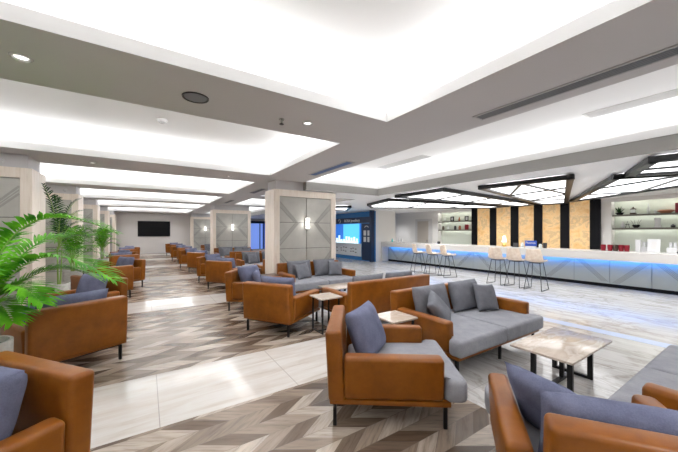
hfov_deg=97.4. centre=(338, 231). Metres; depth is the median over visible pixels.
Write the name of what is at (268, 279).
cushion
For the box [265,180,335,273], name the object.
column
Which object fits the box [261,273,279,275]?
side table
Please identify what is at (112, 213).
column
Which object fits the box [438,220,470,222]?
wall shelf
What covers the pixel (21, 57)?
recessed light
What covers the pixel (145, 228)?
television
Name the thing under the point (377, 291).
sofa
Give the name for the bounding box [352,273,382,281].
cushion
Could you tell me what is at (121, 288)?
armchair
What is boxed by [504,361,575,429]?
cushion
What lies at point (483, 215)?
panel
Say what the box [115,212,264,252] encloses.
wall
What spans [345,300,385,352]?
cushion
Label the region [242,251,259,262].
cushion
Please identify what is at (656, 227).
wall shelf
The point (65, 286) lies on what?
pot
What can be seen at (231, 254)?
sofa
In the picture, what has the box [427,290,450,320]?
cushion
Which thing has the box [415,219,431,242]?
door
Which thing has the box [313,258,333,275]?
cushion
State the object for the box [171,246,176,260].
armchair
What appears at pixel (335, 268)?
cushion
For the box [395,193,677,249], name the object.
wall
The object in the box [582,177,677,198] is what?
diffuser
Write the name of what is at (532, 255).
bar stool
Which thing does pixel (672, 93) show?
ceiling vent
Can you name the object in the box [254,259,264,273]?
sofa
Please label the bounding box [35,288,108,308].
cushion
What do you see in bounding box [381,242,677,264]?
countertop
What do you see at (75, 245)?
potted palm
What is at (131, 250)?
armchair
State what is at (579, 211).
panel
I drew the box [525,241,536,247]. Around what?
sign
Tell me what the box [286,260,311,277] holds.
cushion
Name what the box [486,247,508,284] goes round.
bar stool
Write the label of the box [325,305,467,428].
armchair
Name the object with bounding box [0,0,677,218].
ceiling
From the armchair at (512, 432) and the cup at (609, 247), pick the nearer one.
the armchair at (512, 432)
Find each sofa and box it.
[214,247,250,257]
[224,250,264,259]
[235,252,262,266]
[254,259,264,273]
[277,260,355,293]
[320,274,429,317]
[390,280,542,370]
[608,345,677,410]
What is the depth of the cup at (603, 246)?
8.73 m
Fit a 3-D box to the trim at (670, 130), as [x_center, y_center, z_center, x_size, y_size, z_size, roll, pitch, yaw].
[4.163,-1.460,5.225,0.012,0.121,10.650,0,0,-33]
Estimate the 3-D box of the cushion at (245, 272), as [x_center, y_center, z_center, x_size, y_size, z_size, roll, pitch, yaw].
[-1.924,0.958,6.461,0.289,0.445,0.600,0,0,25]
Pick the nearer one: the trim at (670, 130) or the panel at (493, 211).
the trim at (670, 130)
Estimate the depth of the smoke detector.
4.87 m
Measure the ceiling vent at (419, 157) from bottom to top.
0.012 m
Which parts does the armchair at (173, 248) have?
backrest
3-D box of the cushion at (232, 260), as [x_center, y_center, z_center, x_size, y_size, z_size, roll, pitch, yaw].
[-3.209,0.945,8.453,0.681,0.440,0.226,0,0,24]
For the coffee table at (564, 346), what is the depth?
3.20 m
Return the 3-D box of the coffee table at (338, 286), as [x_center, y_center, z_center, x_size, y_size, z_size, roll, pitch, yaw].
[0.133,1.399,6.697,1.060,0.402,0.560,0,0,-33]
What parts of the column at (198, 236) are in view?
panel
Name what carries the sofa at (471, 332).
on the floor
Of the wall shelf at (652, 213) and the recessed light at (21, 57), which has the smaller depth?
the recessed light at (21, 57)
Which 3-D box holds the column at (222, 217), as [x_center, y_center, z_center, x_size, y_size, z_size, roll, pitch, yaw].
[-5.821,0.090,16.017,1.940,3.020,0.720,0,0,-33]
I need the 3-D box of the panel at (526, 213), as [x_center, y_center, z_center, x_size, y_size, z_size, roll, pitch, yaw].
[7.973,0.070,12.664,0.048,2.460,0.612,0,0,-33]
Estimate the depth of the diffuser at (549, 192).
7.91 m
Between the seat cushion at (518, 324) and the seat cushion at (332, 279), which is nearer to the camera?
the seat cushion at (518, 324)
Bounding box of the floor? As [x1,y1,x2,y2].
[60,253,677,451]
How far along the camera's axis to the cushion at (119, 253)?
10.51 m
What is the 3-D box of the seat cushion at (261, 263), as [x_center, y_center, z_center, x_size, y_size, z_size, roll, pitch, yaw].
[-3.215,1.268,10.980,0.942,0.185,0.970,0,0,-33]
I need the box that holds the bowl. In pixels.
[657,209,674,212]
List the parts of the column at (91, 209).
panel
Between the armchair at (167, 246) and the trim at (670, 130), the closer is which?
the trim at (670, 130)
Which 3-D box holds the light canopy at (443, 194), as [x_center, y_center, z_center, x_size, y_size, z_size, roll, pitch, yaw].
[5.062,-1.103,10.314,6.862,0.095,1.874,0,0,-33]
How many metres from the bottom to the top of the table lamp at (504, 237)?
0.400 m
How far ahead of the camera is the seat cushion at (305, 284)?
7.05 m
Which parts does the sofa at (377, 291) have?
arm, backrest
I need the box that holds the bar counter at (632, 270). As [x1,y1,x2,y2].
[381,242,677,294]
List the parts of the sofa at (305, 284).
arm, backrest, arm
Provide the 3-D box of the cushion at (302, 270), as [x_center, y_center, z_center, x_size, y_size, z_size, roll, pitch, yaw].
[-0.917,0.991,7.529,0.439,0.403,0.238,0,0,-44]
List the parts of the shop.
panel, glass door, corner post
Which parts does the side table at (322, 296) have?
leg frame, leg frame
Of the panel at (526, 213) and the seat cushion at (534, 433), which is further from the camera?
the panel at (526, 213)
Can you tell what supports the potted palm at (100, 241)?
on the floor
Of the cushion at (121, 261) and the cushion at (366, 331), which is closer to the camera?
the cushion at (366, 331)
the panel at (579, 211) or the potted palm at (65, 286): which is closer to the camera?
the potted palm at (65, 286)
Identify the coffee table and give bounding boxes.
[318,282,347,290]
[510,327,611,391]
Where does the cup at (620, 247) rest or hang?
on the bar counter at (632, 270)
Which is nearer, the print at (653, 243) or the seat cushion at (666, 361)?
the seat cushion at (666, 361)
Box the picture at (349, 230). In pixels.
[343,224,358,242]
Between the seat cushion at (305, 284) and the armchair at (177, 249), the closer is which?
the seat cushion at (305, 284)
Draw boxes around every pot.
[0,335,13,351]
[46,282,70,290]
[63,270,81,281]
[95,258,108,264]
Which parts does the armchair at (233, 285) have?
backrest, frame, arm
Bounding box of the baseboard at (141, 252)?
[140,252,165,253]
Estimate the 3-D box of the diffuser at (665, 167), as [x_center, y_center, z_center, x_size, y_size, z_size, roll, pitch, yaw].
[6.245,-1.110,4.661,2.384,0.020,2.091,0,0,42]
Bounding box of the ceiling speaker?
[182,92,208,103]
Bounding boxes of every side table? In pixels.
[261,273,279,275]
[309,292,342,334]
[378,310,417,324]
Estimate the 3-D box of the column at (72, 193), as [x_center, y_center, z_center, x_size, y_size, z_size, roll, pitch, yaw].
[-8.982,0.090,8.928,1.900,3.020,0.850,0,0,-33]
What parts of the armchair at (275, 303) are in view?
backrest, frame, leg, arm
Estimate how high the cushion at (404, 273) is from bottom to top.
0.440 m
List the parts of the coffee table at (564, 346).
leg frame, post, leg frame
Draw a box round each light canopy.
[336,206,351,210]
[367,198,509,208]
[395,187,536,206]
[478,174,574,204]
[569,174,677,201]
[624,153,677,176]
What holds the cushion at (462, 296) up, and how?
on the sofa at (471, 332)
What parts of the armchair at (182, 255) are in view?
backrest, arm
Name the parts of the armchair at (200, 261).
backrest, arm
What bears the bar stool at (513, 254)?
on the floor
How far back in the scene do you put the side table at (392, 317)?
3.62 m
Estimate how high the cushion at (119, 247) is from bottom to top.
0.440 m
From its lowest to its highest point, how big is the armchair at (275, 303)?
0.795 m
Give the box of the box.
[675,203,677,212]
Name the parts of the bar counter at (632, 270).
panel, panel, panel, panel, panel, panel, panel, panel, panel, panel, panel, panel, panel, panel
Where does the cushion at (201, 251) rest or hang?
on the armchair at (191, 256)
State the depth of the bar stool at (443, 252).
10.55 m
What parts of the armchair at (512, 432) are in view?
arm, backrest, arm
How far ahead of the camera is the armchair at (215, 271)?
8.20 m
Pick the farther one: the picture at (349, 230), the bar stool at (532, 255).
the picture at (349, 230)
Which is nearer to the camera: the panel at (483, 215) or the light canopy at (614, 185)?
the light canopy at (614, 185)
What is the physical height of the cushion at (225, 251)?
0.403 m
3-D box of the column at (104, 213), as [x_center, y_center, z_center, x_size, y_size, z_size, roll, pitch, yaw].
[-13.600,0.090,16.064,1.900,3.020,0.850,0,0,-33]
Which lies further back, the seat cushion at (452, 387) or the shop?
the shop
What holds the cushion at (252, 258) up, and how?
on the sofa at (238, 256)
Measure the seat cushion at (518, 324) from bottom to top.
0.185 m
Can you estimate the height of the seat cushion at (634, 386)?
0.185 m
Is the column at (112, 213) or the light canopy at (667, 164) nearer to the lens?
the light canopy at (667, 164)
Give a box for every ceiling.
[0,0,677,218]
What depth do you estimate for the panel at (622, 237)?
9.87 m
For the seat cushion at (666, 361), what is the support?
on the sofa at (658, 379)
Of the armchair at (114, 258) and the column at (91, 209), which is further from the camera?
the column at (91, 209)
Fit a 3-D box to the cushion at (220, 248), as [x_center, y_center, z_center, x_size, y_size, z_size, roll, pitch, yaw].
[-5.668,0.963,14.906,0.680,0.435,0.238,0,0,-33]
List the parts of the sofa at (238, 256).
arm, backrest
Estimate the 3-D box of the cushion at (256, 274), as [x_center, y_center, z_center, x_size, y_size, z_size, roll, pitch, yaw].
[-1.685,0.995,6.236,0.244,0.371,0.420,0,0,-7]
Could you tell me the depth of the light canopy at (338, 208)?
13.99 m
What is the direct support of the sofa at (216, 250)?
on the floor
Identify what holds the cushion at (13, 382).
on the armchair at (55, 415)
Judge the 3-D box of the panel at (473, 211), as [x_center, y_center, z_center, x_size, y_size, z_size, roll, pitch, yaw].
[6.671,0.217,14.639,0.088,2.765,0.290,0,0,-33]
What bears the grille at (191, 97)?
attached to the ceiling speaker
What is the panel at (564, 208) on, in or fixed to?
attached to the wall at (404, 222)
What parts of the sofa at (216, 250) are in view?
backrest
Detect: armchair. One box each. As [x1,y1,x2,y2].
[0,295,127,361]
[0,351,94,451]
[12,276,127,312]
[70,265,133,297]
[97,254,138,266]
[109,249,139,258]
[133,259,145,286]
[165,244,169,254]
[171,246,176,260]
[176,248,184,262]
[178,250,186,267]
[187,252,221,271]
[196,256,240,281]
[205,260,236,288]
[225,268,281,310]
[243,281,321,336]
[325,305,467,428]
[485,373,677,451]
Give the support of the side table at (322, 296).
on the floor
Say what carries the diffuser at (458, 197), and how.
attached to the light canopy at (443, 194)
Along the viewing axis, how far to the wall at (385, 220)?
16.52 m
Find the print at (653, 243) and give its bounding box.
[651,241,656,248]
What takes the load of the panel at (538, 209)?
attached to the wall at (404, 222)
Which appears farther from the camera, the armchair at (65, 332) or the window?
the window
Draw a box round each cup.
[601,244,605,250]
[607,245,612,250]
[613,245,617,250]
[618,245,623,250]
[624,245,629,251]
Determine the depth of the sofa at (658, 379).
2.32 m
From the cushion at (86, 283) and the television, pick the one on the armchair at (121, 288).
the cushion at (86, 283)
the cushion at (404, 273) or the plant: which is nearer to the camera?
the cushion at (404, 273)
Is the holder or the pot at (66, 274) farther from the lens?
the holder
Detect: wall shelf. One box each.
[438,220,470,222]
[438,229,470,230]
[612,213,677,216]
[612,227,677,229]
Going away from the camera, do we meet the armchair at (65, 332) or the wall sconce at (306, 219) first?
the armchair at (65, 332)
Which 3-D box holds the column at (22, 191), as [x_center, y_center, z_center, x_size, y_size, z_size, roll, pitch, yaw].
[-6.602,0.090,5.251,1.900,3.020,0.850,0,0,-33]
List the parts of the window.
pane, pane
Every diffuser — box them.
[372,201,491,206]
[410,192,527,205]
[492,180,565,203]
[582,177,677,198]
[641,161,677,172]
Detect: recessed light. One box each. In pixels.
[8,52,33,62]
[302,121,312,125]
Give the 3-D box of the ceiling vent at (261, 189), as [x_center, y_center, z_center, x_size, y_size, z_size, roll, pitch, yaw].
[-2.787,-1.394,10.197,0.200,0.012,1.350,0,0,-33]
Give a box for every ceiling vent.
[250,188,265,193]
[308,161,354,175]
[377,155,430,168]
[473,44,677,120]
[582,88,677,118]
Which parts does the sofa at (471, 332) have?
arm, backrest, leg, frame, leg, arm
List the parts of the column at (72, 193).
panel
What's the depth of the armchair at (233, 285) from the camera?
5.97 m
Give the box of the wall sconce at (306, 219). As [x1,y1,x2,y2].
[305,218,309,228]
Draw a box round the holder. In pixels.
[635,240,640,251]
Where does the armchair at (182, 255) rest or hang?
on the floor
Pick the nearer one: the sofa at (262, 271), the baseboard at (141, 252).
the sofa at (262, 271)
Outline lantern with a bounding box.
[630,207,636,213]
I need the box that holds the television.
[138,221,169,236]
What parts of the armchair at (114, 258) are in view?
arm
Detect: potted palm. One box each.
[0,211,125,351]
[42,183,86,290]
[46,224,113,281]
[86,225,120,264]
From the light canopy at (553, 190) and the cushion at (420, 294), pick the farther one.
the light canopy at (553, 190)
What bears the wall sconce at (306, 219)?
attached to the column at (287, 205)
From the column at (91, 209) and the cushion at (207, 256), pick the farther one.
the column at (91, 209)
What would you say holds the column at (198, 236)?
on the floor
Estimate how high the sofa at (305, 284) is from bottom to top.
0.795 m
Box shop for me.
[336,210,375,261]
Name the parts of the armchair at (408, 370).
leg, backrest, arm, frame, arm, leg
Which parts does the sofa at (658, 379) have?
arm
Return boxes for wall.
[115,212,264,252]
[375,210,394,260]
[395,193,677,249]
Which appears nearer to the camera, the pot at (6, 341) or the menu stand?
the pot at (6, 341)
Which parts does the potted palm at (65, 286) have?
stem, stem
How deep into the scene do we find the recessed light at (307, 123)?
3.81 m
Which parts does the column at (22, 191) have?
panel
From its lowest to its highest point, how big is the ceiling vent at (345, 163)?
0.012 m
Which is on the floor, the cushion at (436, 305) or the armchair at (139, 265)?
the armchair at (139, 265)
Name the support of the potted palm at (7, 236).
on the floor
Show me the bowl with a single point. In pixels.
(666, 210)
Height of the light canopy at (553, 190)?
0.095 m
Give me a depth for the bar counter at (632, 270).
9.34 m
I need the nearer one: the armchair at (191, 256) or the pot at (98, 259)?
the pot at (98, 259)
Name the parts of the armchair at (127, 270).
arm, backrest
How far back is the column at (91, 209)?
12.57 m
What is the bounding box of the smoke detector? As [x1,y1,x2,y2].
[157,118,166,123]
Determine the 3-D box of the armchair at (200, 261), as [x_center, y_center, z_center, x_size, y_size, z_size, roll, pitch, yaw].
[-3.957,1.203,9.865,1.139,0.795,0.950,0,0,3]
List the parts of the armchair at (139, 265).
arm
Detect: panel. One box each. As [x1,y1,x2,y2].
[442,211,470,244]
[471,209,476,244]
[477,209,489,244]
[490,208,496,245]
[497,207,509,245]
[510,206,518,245]
[519,205,533,246]
[534,205,542,246]
[543,204,559,247]
[560,201,569,248]
[570,200,589,248]
[590,199,600,249]
[615,198,677,251]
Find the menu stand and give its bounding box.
[647,239,660,252]
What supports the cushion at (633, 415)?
on the armchair at (512, 432)
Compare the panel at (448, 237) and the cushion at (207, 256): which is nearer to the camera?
the cushion at (207, 256)
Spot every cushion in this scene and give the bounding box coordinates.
[0,366,27,440]
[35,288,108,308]
[76,273,107,292]
[111,252,131,255]
[116,256,133,265]
[119,247,134,248]
[185,248,196,254]
[195,250,207,253]
[205,253,220,260]
[216,257,235,267]
[218,247,232,255]
[222,248,229,255]
[234,246,247,249]
[237,264,259,281]
[241,262,262,266]
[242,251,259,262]
[246,253,258,263]
[252,269,260,281]
[260,275,295,295]
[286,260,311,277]
[294,262,311,279]
[295,276,328,290]
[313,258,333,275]
[313,275,352,283]
[328,261,341,274]
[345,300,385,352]
[347,340,467,402]
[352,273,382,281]
[385,270,411,277]
[412,283,450,315]
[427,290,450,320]
[448,278,476,312]
[449,313,506,358]
[451,307,542,340]
[472,283,498,310]
[485,384,539,451]
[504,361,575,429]
[538,390,677,451]
[608,368,677,402]
[644,345,677,375]
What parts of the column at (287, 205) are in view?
panel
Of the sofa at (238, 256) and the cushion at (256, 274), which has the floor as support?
the sofa at (238, 256)
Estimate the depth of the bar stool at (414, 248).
11.66 m
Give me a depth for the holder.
8.15 m
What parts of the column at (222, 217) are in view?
panel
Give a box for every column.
[0,152,45,317]
[46,184,82,283]
[83,198,99,266]
[100,206,109,257]
[109,211,115,251]
[190,213,209,249]
[210,205,250,253]
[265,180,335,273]
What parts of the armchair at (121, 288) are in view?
arm, arm, backrest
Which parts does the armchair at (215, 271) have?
backrest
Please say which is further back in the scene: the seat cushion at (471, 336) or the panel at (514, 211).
the panel at (514, 211)
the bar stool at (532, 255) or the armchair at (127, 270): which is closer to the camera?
the armchair at (127, 270)
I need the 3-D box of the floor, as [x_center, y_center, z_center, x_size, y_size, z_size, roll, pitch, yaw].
[-1.393,1.650,11.724,18.000,0.100,31.600,0,0,-33]
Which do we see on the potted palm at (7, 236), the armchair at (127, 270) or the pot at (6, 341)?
the pot at (6, 341)
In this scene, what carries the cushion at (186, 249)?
on the armchair at (182, 255)
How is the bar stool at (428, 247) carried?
on the floor
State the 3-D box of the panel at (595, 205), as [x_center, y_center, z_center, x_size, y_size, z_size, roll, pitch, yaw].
[9.217,0.217,10.705,0.088,2.765,0.300,0,0,-33]
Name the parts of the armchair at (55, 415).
arm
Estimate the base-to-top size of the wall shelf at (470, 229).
0.060 m
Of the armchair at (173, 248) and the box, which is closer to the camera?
the box
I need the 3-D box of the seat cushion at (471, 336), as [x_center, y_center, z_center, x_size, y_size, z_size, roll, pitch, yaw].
[1.424,1.268,3.810,0.942,0.185,0.970,0,0,-33]
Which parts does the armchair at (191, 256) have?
backrest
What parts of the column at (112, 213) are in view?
panel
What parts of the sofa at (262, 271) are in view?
arm, backrest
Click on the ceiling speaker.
(194, 97)
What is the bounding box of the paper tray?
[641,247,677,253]
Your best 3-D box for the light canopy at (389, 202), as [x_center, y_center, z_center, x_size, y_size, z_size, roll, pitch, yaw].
[3.834,-1.103,12.771,6.098,0.095,3.083,0,0,-25]
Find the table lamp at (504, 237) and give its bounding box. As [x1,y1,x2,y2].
[502,236,506,246]
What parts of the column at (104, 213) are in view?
panel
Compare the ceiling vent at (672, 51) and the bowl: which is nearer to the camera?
the ceiling vent at (672, 51)
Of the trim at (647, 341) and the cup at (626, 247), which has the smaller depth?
the trim at (647, 341)
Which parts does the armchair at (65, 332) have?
arm, rail, frame, leg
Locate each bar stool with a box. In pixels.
[410,244,426,272]
[424,244,441,274]
[438,245,456,277]
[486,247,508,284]
[504,248,528,287]
[524,249,548,291]
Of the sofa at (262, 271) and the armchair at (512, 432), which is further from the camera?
the sofa at (262, 271)
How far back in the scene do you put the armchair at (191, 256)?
11.70 m
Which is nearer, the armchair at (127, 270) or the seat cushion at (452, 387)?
the seat cushion at (452, 387)
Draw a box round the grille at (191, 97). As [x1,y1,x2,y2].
[184,93,206,101]
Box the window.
[251,221,264,248]
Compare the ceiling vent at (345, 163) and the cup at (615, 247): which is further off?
the cup at (615, 247)
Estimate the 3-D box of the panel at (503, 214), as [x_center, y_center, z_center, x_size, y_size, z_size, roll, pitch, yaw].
[7.454,0.070,13.466,0.048,2.460,0.642,0,0,-33]
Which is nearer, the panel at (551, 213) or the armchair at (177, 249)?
the panel at (551, 213)
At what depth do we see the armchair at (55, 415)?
1.69 m
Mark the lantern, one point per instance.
(633, 210)
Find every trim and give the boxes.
[378,125,677,188]
[543,317,676,347]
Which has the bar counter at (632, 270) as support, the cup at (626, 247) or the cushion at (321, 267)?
the cup at (626, 247)
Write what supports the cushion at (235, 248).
on the sofa at (216, 250)

